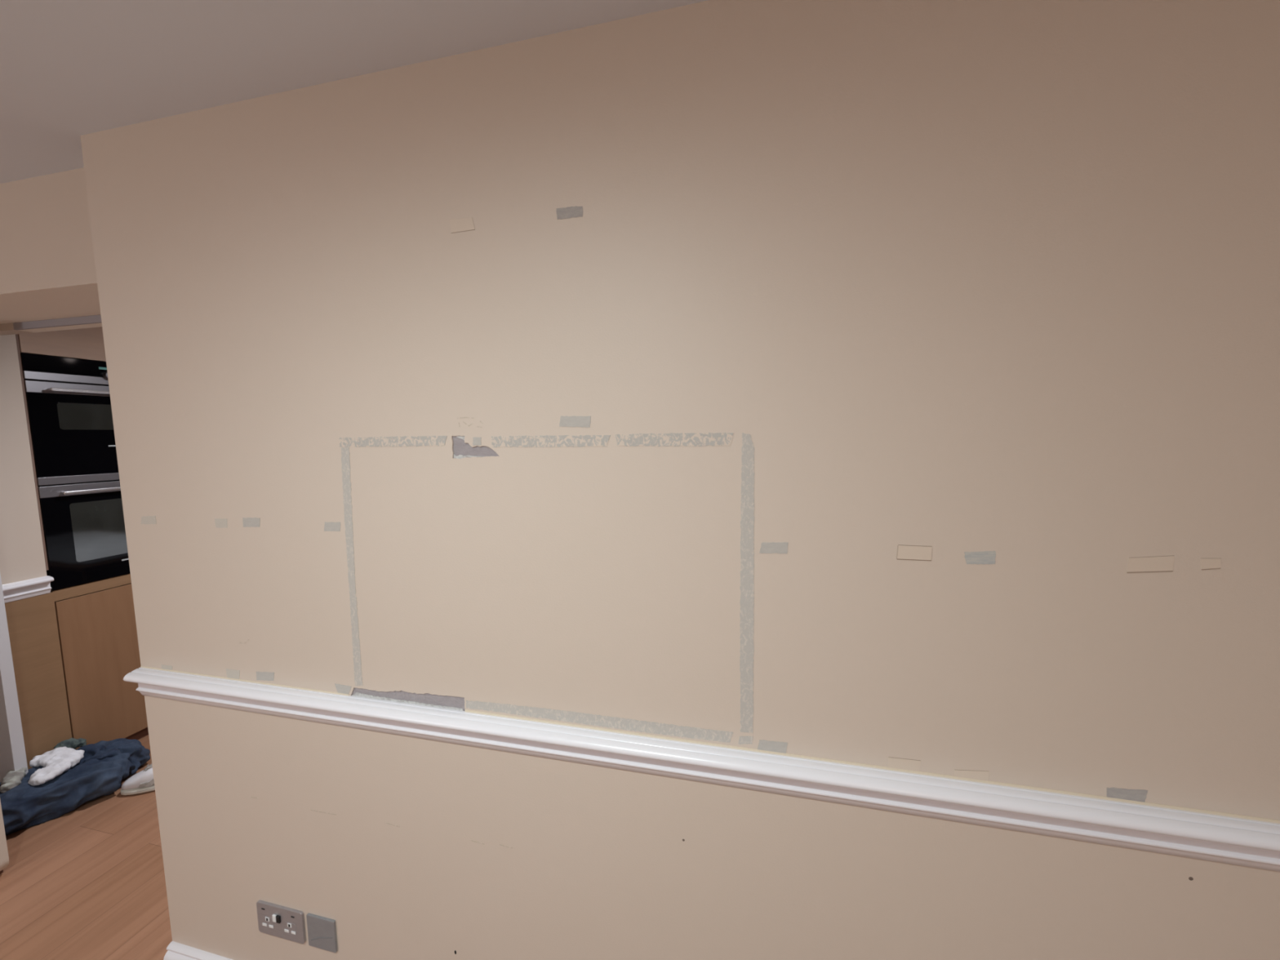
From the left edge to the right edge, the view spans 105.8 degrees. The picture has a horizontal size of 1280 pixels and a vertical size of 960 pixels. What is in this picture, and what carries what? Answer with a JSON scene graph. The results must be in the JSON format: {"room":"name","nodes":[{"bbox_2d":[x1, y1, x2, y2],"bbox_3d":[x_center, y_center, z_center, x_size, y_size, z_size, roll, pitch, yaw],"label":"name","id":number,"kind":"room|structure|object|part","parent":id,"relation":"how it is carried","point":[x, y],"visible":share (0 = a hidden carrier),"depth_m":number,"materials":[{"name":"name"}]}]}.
{"room":"living room","nodes":[
{"label":"living room","id":0,"kind":"room"},
{"bbox_2d":[0,333,46,782],"bbox_3d":[-2.799,0.251,2.082,0.400,2.300,0.208,1,6,13],"label":"wall","id":1,"kind":"structure","parent":0,"point":[22,557],"depth_m":2.06,"materials":[{"name":"beige paint"}]},
{"bbox_2d":[0,800,8,871],"bbox_3d":[-2.635,0.430,1.723,0.688,1.986,0.040,1,6,13],"label":"door","id":2,"kind":"structure","parent":1,"relation":"attached to","point":[4,857],"depth_m":1.74,"materials":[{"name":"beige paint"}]},
{"bbox_2d":[0,322,34,335],"bbox_3d":[-2.508,-0.571,1.856,0.430,0.026,0.052,1,6,13],"label":"trim","id":3,"kind":"structure","parent":1,"relation":"attached to","point":[5,328],"depth_m":1.80,"materials":[{"name":"beige paint"}]},
{"bbox_2d":[2,575,53,603],"bbox_3d":[-2.666,0.479,2.093,0.040,0.080,0.174,1,6,13],"label":"trim","id":4,"kind":"structure","parent":1,"relation":"attached to","point":[23,589],"depth_m":2.10,"materials":[{"name":"white paint"}]},
{"bbox_2d":[0,282,100,324],"bbox_3d":[-2.188,-0.565,1.625,1.780,0.001,0.246,1,6,13],"label":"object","id":5,"kind":"structure","parent":1,"relation":"attached to","point":[82,300],"depth_m":1.54,"materials":[{"name":"white paint"}]},
{"bbox_2d":[0,167,97,293],"bbox_3d":[-2.603,0.275,1.813,2.706,2.300,0.260,1,6,13],"label":"wall","id":6,"kind":"structure","parent":0,"point":[46,238],"depth_m":1.36,"materials":[{"name":"beige paint"}]},
{"bbox_2d":[0,734,172,959],"bbox_3d":[-0.345,1.544,1.009,7.500,0.120,7.300,1,6,13],"label":"floor","id":7,"kind":"structure","parent":0,"point":[88,882],"depth_m":1.71,"materials":[{"name":"brown wood"}]},
{"bbox_2d":[4,591,71,769],"bbox_3d":[-2.691,0.955,2.152,0.025,0.879,0.184,1,6,13],"label":"door","id":8,"kind":"structure","parent":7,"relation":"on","point":[32,622],"depth_m":2.15,"materials":[{"name":"brown wood"}]},
{"bbox_2d":[0,737,150,835],"bbox_3d":[-2.517,1.307,2.115,0.350,0.183,0.532,4,7,41],"label":"clothes","id":9,"kind":"object","parent":7,"relation":"on","point":[104,765],"visible":0.86,"depth_m":2.06,"materials":[{"name":"blue fabric"}]},
{"bbox_2d":[0,767,26,793],"bbox_3d":[-2.602,1.242,2.011,0.060,0.055,0.131,-6,7,-43],"label":"sock","id":10,"kind":"object","parent":9,"relation":"on","point":[12,779],"visible":0.98,"depth_m":1.99,"materials":[{"name":"fabric"}]},
{"bbox_2d":[27,746,84,786],"bbox_3d":[-2.535,1.228,2.106,0.224,0.069,0.156,4,7,41],"label":"white top","id":11,"kind":"object","parent":9,"relation":"on","point":[55,762],"visible":1,"depth_m":2.09,"materials":[{"name":"white fabric"}]},
{"bbox_2d":[53,737,86,749],"bbox_3d":[-2.618,1.218,2.225,0.050,0.065,0.099,3,7,35],"label":"sock","id":12,"kind":"object","parent":9,"relation":"on","point":[73,743],"visible":0.68,"depth_m":2.22,"materials":[{"name":"green fabric"}]},
{"bbox_2d":[15,314,148,749],"bbox_3d":[-2.862,0.200,2.639,0.600,2.296,0.847,1,6,13],"label":"tall cabinet","id":13,"kind":"object","parent":7,"relation":"on","point":[96,624],"visible":0.2,"depth_m":2.33,"materials":[{"name":"brown wood"}]},
{"bbox_3d":[-2.965,-0.250,2.185,0.598,1.311,0.008,1,6,13],"label":"panel","id":14,"kind":"part","parent":13,"relation":"part of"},
{"bbox_3d":[-2.618,-0.753,2.366,0.022,0.346,0.596,1,6,13],"label":"door","id":15,"kind":"part","parent":13,"relation":"part of","materials":[{"name":"brown wood"}]},
{"bbox_2d":[20,352,118,477],"bbox_3d":[-2.822,-0.312,2.458,0.537,0.539,0.598,1,6,13],"label":"oven","id":16,"kind":"object","parent":13,"relation":"in","point":[68,402],"visible":0.43,"depth_m":2.24,"materials":[{"name":"black glass"}]},
{"bbox_3d":[-2.612,-0.540,2.386,0.024,0.074,0.598,1,6,13],"label":"control panel","id":17,"kind":"part","parent":16,"relation":"part of","materials":[{"name":"black glass"}]},
{"bbox_3d":[-2.612,-0.486,2.391,0.024,0.034,0.598,1,6,13],"label":"steel trim","id":18,"kind":"part","parent":16,"relation":"part of","materials":[{"name":"grey metal"}]},
{"bbox_3d":[-2.611,-0.437,2.396,0.024,0.050,0.598,1,6,13],"label":"door trim","id":19,"kind":"part","parent":16,"relation":"part of","materials":[{"name":"silver metal"}]},
{"bbox_3d":[-2.610,-0.227,2.416,0.023,0.373,0.598,1,6,13],"label":"oven door","id":20,"kind":"part","parent":16,"relation":"part of","materials":[{"name":"black glass"}]},
{"bbox_3d":[-2.581,-0.428,2.389,0.038,0.014,0.480,1,6,13],"label":"handle","id":21,"kind":"part","parent":16,"relation":"part of","materials":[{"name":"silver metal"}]},
{"bbox_3d":[-2.595,-0.511,2.366,0.020,0.038,0.038,1,6,13],"label":"control knob","id":22,"kind":"part","parent":16,"relation":"part of","materials":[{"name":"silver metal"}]},
{"bbox_2d":[36,471,130,591],"bbox_3d":[-2.817,0.215,2.509,0.537,0.513,0.598,1,6,13],"label":"oven","id":23,"kind":"object","parent":13,"relation":"in","point":[82,516],"visible":0.44,"depth_m":2.29,"materials":[{"name":"black"}]},
{"bbox_3d":[-2.607,-0.021,2.436,0.024,0.034,0.598,1,6,13],"label":"steel trim","id":24,"kind":"part","parent":23,"relation":"part of","materials":[{"name":"grey metal"}]},
{"bbox_3d":[-2.606,0.028,2.441,0.024,0.050,0.598,1,6,13],"label":"door trim","id":25,"kind":"part","parent":23,"relation":"part of","materials":[{"name":"silver metal"}]},
{"bbox_3d":[-2.576,0.037,2.434,0.038,0.014,0.480,1,6,13],"label":"handle","id":26,"kind":"part","parent":23,"relation":"part of","materials":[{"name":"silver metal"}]},
{"bbox_3d":[-2.608,0.501,2.489,0.022,0.049,0.593,1,6,13],"label":"filler rail","id":27,"kind":"part","parent":13,"relation":"part of","materials":[{"name":"brown wood"}]},
{"bbox_3d":[-2.599,0.913,2.530,0.022,0.772,0.589,1,6,13],"label":"door","id":28,"kind":"part","parent":13,"relation":"part of","materials":[{"name":"brown wood"}]},
{"bbox_2d":[120,764,155,795],"bbox_3d":[-2.171,1.320,2.201,0.290,0.132,0.102,-2,6,-17],"label":"sneaker","id":29,"kind":"object","parent":7,"relation":"on","point":[143,781],"visible":0.48,"depth_m":2.15,"materials":[{"name":"white fabric"}]},
{"bbox_3d":[-2.162,1.331,2.162,0.126,0.062,0.009,-3,6,-23],"label":"panel","id":30,"kind":"part","parent":29,"relation":"part of","materials":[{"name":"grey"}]},
{"bbox_2d":[0,0,708,183],"bbox_3d":[-0.371,-0.865,0.777,7.500,0.120,7.300,1,6,13],"label":"ceiling","id":31,"kind":"structure","parent":0,"point":[70,69],"depth_m":0.91,"materials":[{"name":"white paint"}]},
{"bbox_2d":[80,0,1279,959],"bbox_3d":[1.035,0.324,0.901,4.794,2.300,0.360,1,6,13],"label":"wall","id":32,"kind":"structure","parent":0,"point":[1002,277],"depth_m":0.89,"materials":[{"name":"beige paint"}]},
{"bbox_2d":[13,315,101,330],"bbox_3d":[-1.798,-0.559,1.665,1.040,0.024,0.008,1,6,13],"label":"trim","id":33,"kind":"structure","parent":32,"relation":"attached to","point":[95,318],"depth_m":1.73,"materials":[{"name":"grey"}]},
{"bbox_2d":[17,322,102,332],"bbox_3d":[-1.792,-0.562,1.691,1.040,0.024,0.044,1,6,13],"label":"trim","id":34,"kind":"structure","parent":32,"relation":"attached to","point":[93,325],"depth_m":1.76,"materials":[{"name":"white paint"}]},
{"bbox_2d":[141,515,156,524],"bbox_3d":[-1.258,0.102,1.239,0.054,0.024,0.001,1,6,13],"label":"scar","id":35,"kind":"object","parent":32,"relation":"attached to","point":[148,519],"visible":1,"depth_m":1.24,"materials":[{"name":"beige paint"}]},
{"bbox_2d":[160,664,172,670],"bbox_3d":[-1.244,0.493,1.274,0.040,0.013,0.001,1,6,13],"label":"scar","id":36,"kind":"object","parent":32,"relation":"attached to","point":[164,667],"visible":1,"depth_m":1.27,"materials":[{"name":"beige paint"}]},
{"bbox_2d":[163,941,232,959],"bbox_3d":[1.002,1.413,0.818,4.794,0.149,0.026,1,6,13],"label":"baseboard","id":37,"kind":"structure","parent":32,"relation":"attached to","point":[176,951],"depth_m":1.35,"materials":[{"name":"white paint"}]},
{"bbox_2d":[214,518,227,528],"bbox_3d":[-1.023,0.106,1.183,0.040,0.024,0.001,1,6,13],"label":"scar","id":38,"kind":"object","parent":32,"relation":"attached to","point":[220,522],"visible":1,"depth_m":1.18,"materials":[{"name":"beige paint"}]},
{"bbox_2d":[225,668,239,679],"bbox_3d":[-1.027,0.490,1.222,0.046,0.025,0.001,1,6,13],"label":"scar","id":39,"kind":"object","parent":32,"relation":"attached to","point":[231,673],"visible":1,"depth_m":1.22,"materials":[{"name":"beige paint"}]},
{"bbox_2d":[140,666,349,695],"bbox_3d":[-1.012,0.504,1.220,0.668,0.004,0.002,1,6,13],"label":"trim","id":40,"kind":"structure","parent":32,"relation":"attached to","point":[272,684],"depth_m":1.21,"materials":[{"name":"beige"}]},
{"bbox_2d":[242,517,260,527],"bbox_3d":[-0.931,0.102,1.161,0.054,0.024,0.001,1,6,13],"label":"scar","id":41,"kind":"object","parent":32,"relation":"attached to","point":[247,522],"visible":1,"depth_m":1.16,"materials":[{"name":"grey paint"}]},
{"bbox_2d":[256,671,274,680],"bbox_3d":[-0.927,0.485,1.198,0.058,0.026,0.001,1,6,13],"label":"scar","id":42,"kind":"object","parent":32,"relation":"attached to","point":[265,676],"visible":1,"depth_m":1.20,"materials":[{"name":"grey paint"}]},
{"bbox_2d":[256,899,306,943],"bbox_3d":[-0.937,1.153,1.261,0.148,0.088,0.011,1,6,13],"label":"double socket","id":43,"kind":"object","parent":32,"relation":"attached to","point":[273,919],"visible":1,"depth_m":1.26,"materials":[{"name":"silver metal"}]},
{"bbox_2d":[271,914,276,922],"bbox_3d":[-0.951,1.140,1.259,0.012,0.019,0.004,1,6,13],"label":"rocker switch","id":44,"kind":"object","parent":43,"relation":"attached to","point":[273,916],"depth_m":1.26,"materials":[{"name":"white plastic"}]},
{"bbox_2d":[275,915,280,923],"bbox_3d":[-0.939,1.140,1.256,0.012,0.019,0.004,1,6,13],"label":"rocker switch","id":45,"kind":"object","parent":43,"relation":"attached to","point":[277,917],"depth_m":1.25,"materials":[{"name":"black plastic"}]},
{"bbox_2d":[306,912,337,952],"bbox_3d":[-0.810,1.153,1.233,0.084,0.086,0.006,1,6,13],"label":"plate","id":46,"kind":"object","parent":32,"relation":"attached to","point":[322,931],"visible":1,"depth_m":1.23,"materials":[{"name":"grey metal"}]},
{"bbox_2d":[311,809,337,815],"bbox_3d":[-0.782,0.822,1.196,0.078,0.003,0.001,1,6,13],"label":"scratch","id":47,"kind":"object","parent":32,"relation":"attached to","point":[311,810],"visible":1,"depth_m":1.20},
{"bbox_2d":[324,521,340,531],"bbox_3d":[-0.704,0.107,1.107,0.047,0.023,0.001,1,6,13],"label":"scar","id":48,"kind":"object","parent":32,"relation":"attached to","point":[328,526],"visible":1,"depth_m":1.11,"materials":[{"name":"grey paint"}]},
{"bbox_2d":[334,683,351,693],"bbox_3d":[-0.702,0.497,1.145,0.048,0.027,0.001,1,6,13],"label":"scar","id":49,"kind":"object","parent":32,"relation":"attached to","point":[344,689],"visible":1,"depth_m":1.15,"materials":[{"name":"grey paint"}]},
{"bbox_2d":[341,447,362,685],"bbox_3d":[-0.657,0.205,1.106,0.030,0.559,0.001,1,6,13],"label":"strip","id":50,"kind":"object","parent":32,"relation":"attached to","point":[345,461],"visible":1,"depth_m":1.10,"materials":[{"name":"beige paint"}]},
{"bbox_2d":[339,435,447,447],"bbox_3d":[-0.539,-0.083,1.049,0.274,0.024,0.001,1,6,13],"label":"strip","id":51,"kind":"object","parent":32,"relation":"attached to","point":[405,441],"visible":1,"depth_m":1.05,"materials":[{"name":"paint"}]},
{"bbox_2d":[351,688,465,711],"bbox_3d":[-0.536,0.498,1.109,0.306,0.040,0.002,1,6,13],"label":"torn patch","id":52,"kind":"object","parent":32,"relation":"attached to","point":[456,703],"visible":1,"depth_m":1.10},
{"bbox_2d":[449,217,475,233],"bbox_3d":[-0.353,-0.507,0.963,0.055,0.026,0.001,1,6,13],"label":"painted patch","id":53,"kind":"object","parent":32,"relation":"attached to","point":[462,224],"visible":1,"depth_m":0.96,"materials":[{"name":"beige paint"}]},
{"bbox_2d":[452,435,498,458],"bbox_3d":[-0.341,-0.068,1.006,0.109,0.049,0.002,1,6,13],"label":"torn patch","id":54,"kind":"object","parent":32,"relation":"attached to","point":[461,450],"visible":1,"depth_m":1.01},
{"bbox_2d":[472,437,481,445],"bbox_3d":[-0.337,-0.080,1.001,0.020,0.018,0.001,1,6,13],"label":"scar","id":55,"kind":"object","parent":32,"relation":"attached to","point":[477,441],"visible":1,"depth_m":1.00,"materials":[{"name":"grey paint"}]},
{"bbox_2d":[491,435,610,447],"bbox_3d":[-0.181,-0.077,0.965,0.256,0.024,0.001,1,6,13],"label":"strip","id":56,"kind":"object","parent":32,"relation":"attached to","point":[540,441],"visible":1,"depth_m":0.96,"materials":[{"name":"paint"}]},
{"bbox_2d":[555,205,582,219],"bbox_3d":[-0.132,-0.503,0.911,0.053,0.021,0.001,1,6,13],"label":"scar","id":57,"kind":"object","parent":32,"relation":"attached to","point":[568,212],"visible":1,"depth_m":0.91,"materials":[{"name":"paint"}]},
{"bbox_2d":[559,415,591,427],"bbox_3d":[-0.127,-0.114,0.948,0.066,0.024,0.001,1,6,13],"label":"scar","id":58,"kind":"object","parent":32,"relation":"attached to","point":[565,421],"visible":1,"depth_m":0.95,"materials":[{"name":"grey paint"}]},
{"bbox_2d":[466,700,733,742],"bbox_3d":[-0.102,0.496,1.002,0.581,0.026,0.001,1,6,13],"label":"strip","id":59,"kind":"object","parent":32,"relation":"attached to","point":[672,730],"visible":1,"depth_m":0.99,"materials":[{"name":"beige paint"}]},
{"bbox_2d":[615,432,734,446],"bbox_3d":[0.062,-0.075,0.907,0.226,0.026,0.001,1,6,13],"label":"strip","id":60,"kind":"object","parent":32,"relation":"attached to","point":[700,439],"visible":1,"depth_m":0.91,"materials":[{"name":"paint"}]},
{"bbox_2d":[123,666,1279,871],"bbox_3d":[0.991,0.571,0.730,4.794,0.080,0.040,1,6,13],"label":"trim","id":61,"kind":"structure","parent":32,"relation":"attached to","point":[1241,842],"depth_m":0.90,"materials":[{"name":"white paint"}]},
{"bbox_2d":[737,736,752,744],"bbox_3d":[0.203,0.500,0.930,0.027,0.020,0.001,1,6,13],"label":"scar","id":62,"kind":"object","parent":32,"relation":"attached to","point":[743,740],"visible":1,"depth_m":0.93,"materials":[{"name":"beige paint"}]},
{"bbox_2d":[739,432,754,733],"bbox_3d":[0.200,0.200,0.901,0.028,0.573,0.001,1,6,13],"label":"strip","id":63,"kind":"object","parent":32,"relation":"attached to","point":[746,614],"visible":1,"depth_m":0.90,"materials":[{"name":"beige paint"}]},
{"bbox_2d":[757,739,787,753],"bbox_3d":[0.251,0.507,0.919,0.056,0.025,0.001,1,6,13],"label":"scar","id":64,"kind":"object","parent":32,"relation":"attached to","point":[773,746],"visible":1,"depth_m":0.92,"materials":[{"name":"grey paint"}]},
{"bbox_2d":[759,542,788,553],"bbox_3d":[0.244,0.124,0.883,0.051,0.023,0.001,1,6,13],"label":"scar","id":65,"kind":"object","parent":32,"relation":"attached to","point":[766,548],"visible":1,"depth_m":0.88,"materials":[{"name":"grey paint"}]},
{"bbox_2d":[888,756,920,771],"bbox_3d":[0.473,0.511,0.867,0.052,0.027,0.001,1,6,13],"label":"painted patch","id":66,"kind":"object","parent":32,"relation":"attached to","point":[893,762],"visible":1,"depth_m":0.87,"materials":[{"name":"beige paint"}]},
{"bbox_2d":[896,544,932,560],"bbox_3d":[0.470,0.125,0.829,0.054,0.026,0.001,1,6,13],"label":"painted patch","id":67,"kind":"object","parent":32,"relation":"attached to","point":[917,553],"visible":1,"depth_m":0.83,"materials":[{"name":"beige paint"}]},
{"bbox_2d":[954,769,988,781],"bbox_3d":[0.577,0.515,0.843,0.053,0.026,0.001,1,6,13],"label":"painted patch","id":68,"kind":"object","parent":32,"relation":"attached to","point":[976,775],"visible":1,"depth_m":0.84,"materials":[{"name":"beige paint"}]},
{"bbox_2d":[964,551,995,564],"bbox_3d":[0.566,0.129,0.807,0.046,0.024,0.001,1,6,13],"label":"scar","id":69,"kind":"object","parent":32,"relation":"attached to","point":[986,557],"visible":1,"depth_m":0.81,"materials":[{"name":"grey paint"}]},
{"bbox_2d":[1106,787,1147,802],"bbox_3d":[0.795,0.514,0.791,0.055,0.024,0.001,1,6,13],"label":"scar","id":70,"kind":"object","parent":32,"relation":"attached to","point":[1139,795],"visible":1,"depth_m":0.79,"materials":[{"name":"paint"}]},
{"bbox_2d":[1127,555,1174,573],"bbox_3d":[0.794,0.131,0.753,0.058,0.031,0.001,1,6,13],"label":"painted patch","id":71,"kind":"object","parent":32,"relation":"attached to","point":[1157,563],"visible":1,"depth_m":0.75,"materials":[{"name":"beige paint"}]},
{"bbox_2d":[1200,558,1221,569],"bbox_3d":[0.867,0.128,0.735,0.025,0.019,0.001,1,6,13],"label":"painted patch","id":72,"kind":"object","parent":32,"relation":"attached to","point":[1206,563],"visible":1,"depth_m":0.73,"materials":[{"name":"beige paint"}]}
]}

